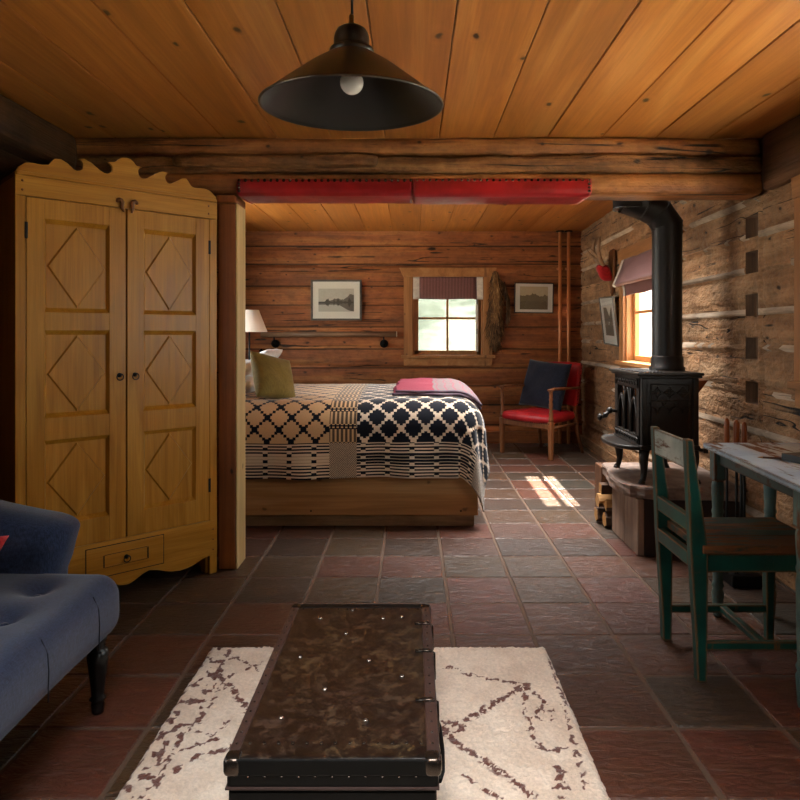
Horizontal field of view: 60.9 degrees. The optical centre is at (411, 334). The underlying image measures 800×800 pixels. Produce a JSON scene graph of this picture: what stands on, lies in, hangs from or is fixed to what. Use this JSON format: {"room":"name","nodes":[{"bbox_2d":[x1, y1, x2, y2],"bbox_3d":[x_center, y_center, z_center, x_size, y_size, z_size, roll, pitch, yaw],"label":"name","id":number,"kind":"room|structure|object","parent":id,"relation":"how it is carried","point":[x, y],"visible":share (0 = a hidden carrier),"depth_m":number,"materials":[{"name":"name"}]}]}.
{"room":"log cabin interior","nodes":[
{"label":"log cabin interior","id":0,"kind":"room"},
{"bbox_2d":[115,137,223,554],"bbox_3d":[-1.518,0.025,3.667,1.065,2.310,0.065,0,0,0],"label":"wall partition","id":1,"kind":"structure","parent":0,"point":[115,137],"depth_m":3.63,"materials":[{"name":"brown wood"}]},
{"bbox_2d":[0,443,799,799],"bbox_3d":[-0.159,1.255,2.838,4.438,0.150,9.836,0,0,0],"label":"floor","id":2,"kind":"structure","parent":0,"point":[536,568],"depth_m":2.73,"materials":[{"name":"tile"}]},
{"bbox_2d":[0,500,118,740],"bbox_3d":[-1.446,0.749,1.547,1.057,0.863,1.500,0,0,0],"label":"settee","id":3,"kind":"object","parent":2,"relation":"on","point":[51,618],"visible":1,"depth_m":1.98,"materials":[{"name":"blue fabric"}]},
{"bbox_2d":[0,536,8,549],"bbox_3d":[-1.400,0.694,1.950,0.380,0.198,0.203,0,0,0],"label":"cushion","id":4,"kind":"object","parent":3,"relation":"on","point":[3,539],"visible":1,"depth_m":2.02,"materials":[{"name":"red fabric"}]},
{"bbox_2d":[0,158,216,584],"bbox_3d":[-1.395,0.189,3.183,0.889,1.983,0.341,0,0,-43],"label":"wardrobe","id":5,"kind":"object","parent":2,"relation":"on","point":[108,282],"visible":0.87,"depth_m":3.03,"materials":[{"name":"brown wood"}]},
{"bbox_2d":[216,195,244,568],"bbox_3d":[-0.932,0.238,3.502,0.106,1.884,0.195,0,0,0],"label":"timber post","id":6,"kind":"object","parent":2,"relation":"on","point":[231,209],"visible":0.95,"depth_m":3.42,"materials":[{"name":"brown wood"}]},
{"bbox_2d":[245,477,477,525],"bbox_3d":[-0.637,0.690,4.965,2.085,0.980,1.590,0,0,0],"label":"bed","id":7,"kind":"object","parent":2,"relation":"on","point":[360,501],"visible":0.16,"depth_m":4.17,"materials":[{"name":"brown wood"}]},
{"bbox_2d":[245,383,489,511],"bbox_3d":[-0.547,0.720,4.968,2.066,0.708,1.782,0,0,0],"label":"coverlet","id":8,"kind":"object","parent":7,"relation":"on","point":[325,431],"visible":0.65,"depth_m":4.11,"materials":[{"name":"fabric"}]},
{"bbox_2d":[245,376,254,393],"bbox_3d":[-1.235,0.341,4.620,0.400,0.127,0.620,0,0,0],"label":"pillow","id":9,"kind":"object","parent":8,"relation":"on","point":[249,381],"visible":0.12,"depth_m":4.46,"materials":[{"name":"white fabric"}]},
{"bbox_2d":[245,359,251,375],"bbox_3d":[-1.255,0.229,4.640,0.400,0.130,0.620,0,0,0],"label":"pillow","id":10,"kind":"object","parent":9,"relation":"on","point":[248,368],"visible":0.15,"depth_m":4.50,"materials":[{"name":"white fabric"}]},
{"bbox_2d":[248,349,282,376],"bbox_3d":[-1.200,0.244,5.280,0.291,0.272,0.580,0,0,0],"label":"pillow","id":11,"kind":"object","parent":8,"relation":"on","point":[276,353],"visible":0.19,"depth_m":5.22,"materials":[{"name":"white fabric"}]},
{"bbox_2d":[250,351,295,398],"bbox_3d":[-0.891,0.275,4.371,0.199,0.356,0.378,0,0,43],"label":"cushion","id":12,"kind":"object","parent":8,"relation":"on","point":[272,376],"visible":0.94,"depth_m":4.30,"materials":[{"name":"green fabric"}]},
{"bbox_2d":[392,378,481,409],"bbox_3d":[0.164,0.406,4.930,0.584,0.151,1.167,0,0,0],"label":"blanket","id":13,"kind":"object","parent":8,"relation":"on","point":[415,386],"visible":1,"depth_m":4.50,"materials":[{"name":"pink fabric"}]},
{"bbox_2d":[115,646,609,799],"bbox_3d":[-0.126,1.165,1.580,1.262,0.026,1.928,0,0,0],"label":"rug","id":14,"kind":"object","parent":2,"relation":"on","point":[510,730],"visible":0.66,"depth_m":1.98,"materials":[{"name":"fabric"}]},
{"bbox_2d":[223,604,444,799],"bbox_3d":[-0.157,0.988,1.720,0.460,0.323,0.782,0,0,0],"label":"trunk","id":15,"kind":"object","parent":14,"relation":"on","point":[344,705],"visible":1,"depth_m":1.50,"materials":[{"name":"black leather"}]},
{"bbox_2d":[499,361,583,460],"bbox_3d":[1.329,0.730,6.811,0.706,0.909,0.640,0,0,-42],"label":"armchair","id":16,"kind":"object","parent":2,"relation":"on","point":[539,418],"visible":0.74,"depth_m":6.71,"materials":[{"name":"red leather"}]},
{"bbox_2d":[519,359,571,410],"bbox_3d":[1.345,0.502,6.887,0.219,0.503,0.565,0,0,-43],"label":"cushion","id":17,"kind":"object","parent":16,"relation":"on","point":[541,376],"visible":0.92,"depth_m":6.81,"materials":[{"name":"blue fabric"}]},
{"bbox_2d":[594,507,605,520],"bbox_3d":[1.409,1.132,4.285,0.501,0.084,0.085,0,0,0],"label":"log","id":18,"kind":"object","parent":2,"relation":"on","point":[598,512],"visible":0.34,"depth_m":4.26,"materials":[{"name":"brown wood"}]},
{"bbox_2d":[595,493,611,506],"bbox_3d":[1.411,1.033,4.263,0.498,0.083,0.091,0,0,0],"label":"log","id":19,"kind":"object","parent":18,"relation":"on","point":[600,499],"visible":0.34,"depth_m":4.24,"materials":[{"name":"brown wood"}]},
{"bbox_2d":[595,462,610,506],"bbox_3d":[1.488,1.012,4.440,0.545,0.335,0.160,0,0,0],"label":"board","id":20,"kind":"object","parent":2,"relation":"on","point":[599,476],"visible":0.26,"depth_m":4.45,"materials":[{"name":"brown wood"}]},
{"bbox_2d":[602,512,611,526],"bbox_3d":[1.420,1.131,4.178,0.480,0.088,0.088,0,0,0],"label":"log","id":21,"kind":"object","parent":2,"relation":"on","point":[607,516],"visible":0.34,"depth_m":4.15,"materials":[{"name":"brown wood"}]},
{"bbox_2d":[603,499,611,511],"bbox_3d":[1.422,1.040,4.175,0.476,0.074,0.068,0,0,0],"label":"log","id":22,"kind":"object","parent":21,"relation":"on","point":[608,503],"visible":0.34,"depth_m":4.14,"materials":[{"name":"brown wood"}]},
{"bbox_2d":[599,482,611,493],"bbox_3d":[1.411,0.947,4.199,0.498,0.064,0.062,0,0,0],"label":"log","id":23,"kind":"object","parent":22,"relation":"on","point":[604,487],"visible":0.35,"depth_m":4.17,"materials":[{"name":"brown wood"}]},
{"bbox_2d":[612,488,739,555],"bbox_3d":[1.482,1.030,3.865,0.555,0.300,0.470,0,0,0],"label":"hearth base","id":24,"kind":"object","parent":2,"relation":"on","point":[632,518],"visible":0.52,"depth_m":3.63,"materials":[{"name":"brown wood"}]},
{"bbox_2d":[602,462,739,501],"bbox_3d":[1.449,0.842,3.948,0.633,0.075,0.747,0,0,0],"label":"hearth slab","id":25,"kind":"object","parent":24,"relation":"on","point":[624,480],"visible":0.6,"depth_m":3.75,"materials":[{"name":"stone"}]},
{"bbox_2d":[597,368,707,483],"bbox_3d":[1.366,0.502,3.910,0.526,0.608,0.542,0,0,0],"label":"wood stove","id":26,"kind":"object","parent":25,"relation":"on","point":[645,398],"visible":0.96,"depth_m":3.68,"materials":[{"name":"metal"}]},
{"bbox_2d":[612,200,684,370],"bbox_3d":[1.363,-0.464,3.920,0.410,1.330,0.196,0,0,0],"label":"stovepipe","id":27,"kind":"object","parent":26,"relation":"on","point":[665,224],"visible":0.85,"depth_m":3.85,"materials":[{"name":"grey metal"}]},
{"bbox_2d":[651,426,796,681],"bbox_3d":[1.173,0.767,2.485,0.484,0.825,0.366,0,0,0],"label":"chair","id":28,"kind":"object","parent":2,"relation":"on","point":[766,545],"visible":0.99,"depth_m":2.38,"materials":[{"name":"green paint"}]},
{"bbox_2d":[723,474,761,587],"bbox_3d":[1.554,0.890,3.240,0.172,0.580,0.140,0,0,0],"label":"stand","id":29,"kind":"object","parent":2,"relation":"on","point":[741,580],"visible":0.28,"depth_m":3.17,"materials":[{"name":"black metal"}]},
{"bbox_2d":[724,418,729,573],"bbox_3d":[1.495,0.756,3.205,0.046,0.732,0.024,0,0,0],"label":"poker","id":30,"kind":"object","parent":29,"relation":"hanging from","point":[726,421],"visible":0.53,"depth_m":3.20,"materials":[{"name":"black metal"}]},
{"bbox_2d":[733,419,739,573],"bbox_3d":[1.527,0.760,3.200,0.046,0.726,0.028,0,0,0],"label":"tongs","id":31,"kind":"object","parent":29,"relation":"on","point":[736,425],"visible":0.47,"depth_m":3.19,"materials":[{"name":"black metal"}]},
{"bbox_2d":[741,422,753,572],"bbox_3d":[1.582,0.765,3.205,0.058,0.714,0.024,0,0,0],"label":"shovel","id":32,"kind":"object","parent":29,"relation":"on","point":[744,425],"visible":0.48,"depth_m":3.20,"materials":[{"name":"black metal"}]},
{"bbox_2d":[703,443,799,707],"bbox_3d":[1.452,0.820,2.478,0.547,0.720,0.855,0,0,0],"label":"desk","id":33,"kind":"object","parent":2,"relation":"on","point":[775,475],"visible":0.67,"depth_m":2.63,"materials":[{"name":"blue paint"}]},
{"bbox_2d":[759,456,781,458],"bbox_3d":[1.330,0.455,2.522,0.088,0.007,0.008,0,0,18],"label":"pencil","id":34,"kind":"object","parent":33,"relation":"on","point":[761,456],"visible":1,"depth_m":2.52,"materials":[{"name":"brown"}]},
{"bbox_2d":[782,452,799,463],"bbox_3d":[1.504,0.447,2.440,0.252,0.025,0.190,0,0,-14],"label":"notebook","id":35,"kind":"object","parent":33,"relation":"on","point":[794,457],"visible":1,"depth_m":2.46,"materials":[{"name":"black paper"}]},
{"bbox_3d":[-1.420,0.720,6.117,0.480,0.920,0.406,0,0,0],"label":"nightstand","id":36,"kind":"object","parent":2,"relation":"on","visible":0},
{"bbox_2d":[245,310,266,359],"bbox_3d":[-1.447,0.019,6.050,0.316,0.482,0.316,0,0,0],"label":"table lamp","id":37,"kind":"object","parent":36,"relation":"on","point":[254,322],"visible":0.58,"depth_m":5.96,"materials":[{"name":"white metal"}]},
{"bbox_2d":[0,0,799,137],"bbox_3d":[-0.100,-1.025,0.880,3.900,0.050,5.160,0,0,0],"label":"ceiling","id":38,"kind":"structure","parent":0,"point":[87,68],"depth_m":2.48,"materials":[{"name":"brown wood"}]},
{"bbox_2d":[0,94,76,179],"bbox_3d":[-1.853,-0.840,0.860,0.389,0.329,5.090,0,0,0],"label":"trim","id":39,"kind":"structure","parent":38,"relation":"attached to","point":[25,137],"depth_m":3.00,"materials":[{"name":"brown wood"}]},
{"bbox_2d":[258,0,443,130],"bbox_3d":[-0.158,-0.795,1.786,0.483,0.410,0.482,0,0,0],"label":"pendant lamp","id":40,"kind":"object","parent":38,"relation":"hanging from","point":[349,86],"visible":1,"depth_m":1.86,"materials":[{"name":"black metal"}]},
{"bbox_2d":[75,138,762,200],"bbox_3d":[-0.113,-0.855,3.496,3.788,0.304,0.235,0,0,0],"label":"ceiling beam","id":41,"kind":"structure","parent":38,"relation":"attached to","point":[618,169],"depth_m":3.41,"materials":[{"name":"brown wood"}]},
{"bbox_2d":[237,179,591,204],"bbox_3d":[0.010,-0.734,3.490,1.766,0.092,0.227,0,0,0],"label":"valance","id":42,"kind":"object","parent":41,"relation":"attached to","point":[318,191],"visible":1,"depth_m":3.38,"materials":[{"name":"red fabric"}]},
{"bbox_2d":[245,230,582,434],"bbox_3d":[-0.075,0.000,7.524,4.350,2.360,0.213,0,0,0],"label":"wall","id":43,"kind":"structure","parent":0,"point":[280,266],"depth_m":7.43,"materials":[{"name":"brown wood"}]},
{"bbox_2d":[311,280,361,320],"bbox_3d":[-0.825,-0.380,7.403,0.555,0.445,0.022,0,0,0],"label":"framed picture","id":44,"kind":"object","parent":43,"relation":"attached to","point":[331,300],"visible":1,"depth_m":7.40,"materials":[{"name":"beige paper"}]},
{"bbox_2d":[318,289,353,311],"bbox_3d":[-0.825,-0.380,7.403,0.387,0.251,0.001,0,0,0],"label":"print","id":45,"kind":"object","parent":44,"relation":"attached to","point":[329,300],"depth_m":7.40},
{"bbox_2d":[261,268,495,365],"bbox_3d":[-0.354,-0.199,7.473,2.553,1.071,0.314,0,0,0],"label":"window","id":46,"kind":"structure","parent":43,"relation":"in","point":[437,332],"depth_m":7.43,"materials":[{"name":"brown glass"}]},
{"bbox_2d":[413,277,482,298],"bbox_3d":[0.392,-0.510,7.407,0.760,0.246,0.038,0,0,0],"label":"blind","id":47,"kind":"object","parent":46,"relation":"attached to","point":[423,287],"visible":1,"depth_m":7.40,"materials":[{"name":"fabric"}]},
{"bbox_2d":[482,271,510,353],"bbox_3d":[0.918,-0.238,7.378,0.311,0.913,0.074,0,0,0],"label":"fur pelt","id":48,"kind":"object","parent":43,"relation":"attached to","point":[494,324],"visible":1,"depth_m":7.36},
{"bbox_2d":[486,431,579,442],"bbox_3d":[-0.110,1.115,7.430,3.880,0.130,0.060,0,0,0],"label":"baseboard","id":49,"kind":"structure","parent":43,"relation":"attached to","point":[491,436],"depth_m":7.40,"materials":[{"name":"brown wood"}]},
{"bbox_2d":[514,283,553,312],"bbox_3d":[1.327,-0.403,7.403,0.430,0.336,0.022,0,0,0],"label":"framed picture","id":50,"kind":"object","parent":43,"relation":"attached to","point":[528,297],"visible":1,"depth_m":7.40,"materials":[{"name":"beige paper"}]},
{"bbox_2d":[520,286,547,309],"bbox_3d":[1.327,-0.403,7.403,0.308,0.254,0.001,0,0,0],"label":"print","id":51,"kind":"object","parent":50,"relation":"attached to","point":[531,297],"depth_m":7.40},
{"bbox_2d":[556,230,563,443],"bbox_3d":[1.607,0.025,7.380,0.086,2.310,0.086,0,0,0],"label":"copper pipe","id":52,"kind":"object","parent":43,"relation":"attached to","point":[559,232],"visible":0.69,"depth_m":7.36,"materials":[{"name":"brown metal"}]},
{"bbox_2d":[565,230,572,443],"bbox_3d":[1.700,0.025,7.380,0.086,2.310,0.086,0,0,0],"label":"copper pipe","id":53,"kind":"object","parent":43,"relation":"attached to","point":[568,268],"visible":0.77,"depth_m":7.36,"materials":[{"name":"brown metal"}]},
{"bbox_2d":[243,137,722,231],"bbox_3d":[-0.035,-1.155,5.445,4.030,0.050,3.970,0,0,0],"label":"ceiling","id":54,"kind":"structure","parent":0,"point":[259,217],"depth_m":6.54,"materials":[{"name":"brown wood"}]},
{"bbox_2d":[580,138,799,590],"bbox_3d":[1.856,0.000,2.888,0.218,2.360,9.580,0,0,1],"label":"wall","id":55,"kind":"structure","parent":0,"point":[738,255],"depth_m":3.83,"materials":[{"name":"brown wood"}]},
{"bbox_2d":[587,237,615,295],"bbox_3d":[1.702,-0.613,6.123,0.228,0.526,0.227,0,0,0],"label":"antler mount","id":56,"kind":"object","parent":55,"relation":"attached to","point":[606,273],"visible":1,"depth_m":6.08,"materials":[{"name":"brown wood"}]},
{"bbox_2d":[580,434,624,461],"bbox_3d":[1.819,1.130,5.524,0.052,0.100,3.730,0,0,1],"label":"baseboard","id":57,"kind":"structure","parent":55,"relation":"attached to","point":[595,448],"depth_m":6.61,"materials":[{"name":"brown wood"}]},
{"bbox_2d":[598,296,618,346],"bbox_3d":[1.774,-0.126,6.131,0.073,0.454,0.475,0,0,1],"label":"framed picture","id":58,"kind":"object","parent":55,"relation":"attached to","point":[607,306],"visible":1,"depth_m":6.11,"materials":[{"name":"grey paper"}]},
{"bbox_2d":[603,306,613,335],"bbox_3d":[1.773,-0.126,6.131,0.032,0.273,0.275,0,0,1],"label":"print","id":59,"kind":"object","parent":58,"relation":"attached to","point":[608,316],"depth_m":6.13},
{"bbox_2d":[615,225,684,367],"bbox_3d":[1.885,-0.192,5.219,0.298,1.076,1.438,0,0,0],"label":"window","id":60,"kind":"structure","parent":55,"relation":"in","point":[635,310],"depth_m":5.75,"materials":[{"name":"brown wood"}]},
{"bbox_2d":[612,249,651,295],"bbox_3d":[1.741,-0.482,5.200,0.100,0.308,1.200,0,0,1],"label":"blind","id":61,"kind":"object","parent":60,"relation":"attached to","point":[634,274],"visible":0.57,"depth_m":5.31,"materials":[{"name":"pink fabric"}]},
{"bbox_2d":[761,115,799,189],"bbox_3d":[1.797,-0.857,0.860,0.134,0.292,5.086,0,0,0],"label":"trim","id":62,"kind":"structure","parent":55,"relation":"attached to","point":[781,145],"depth_m":3.20,"materials":[{"name":"brown wood"}]},
{"bbox_2d":[787,175,799,407],"bbox_3d":[1.822,-0.197,2.163,0.260,1.047,1.913,0,0,1],"label":"window","id":63,"kind":"structure","parent":55,"relation":"in","point":[795,181],"depth_m":3.07,"materials":[{"name":"brown wood"}]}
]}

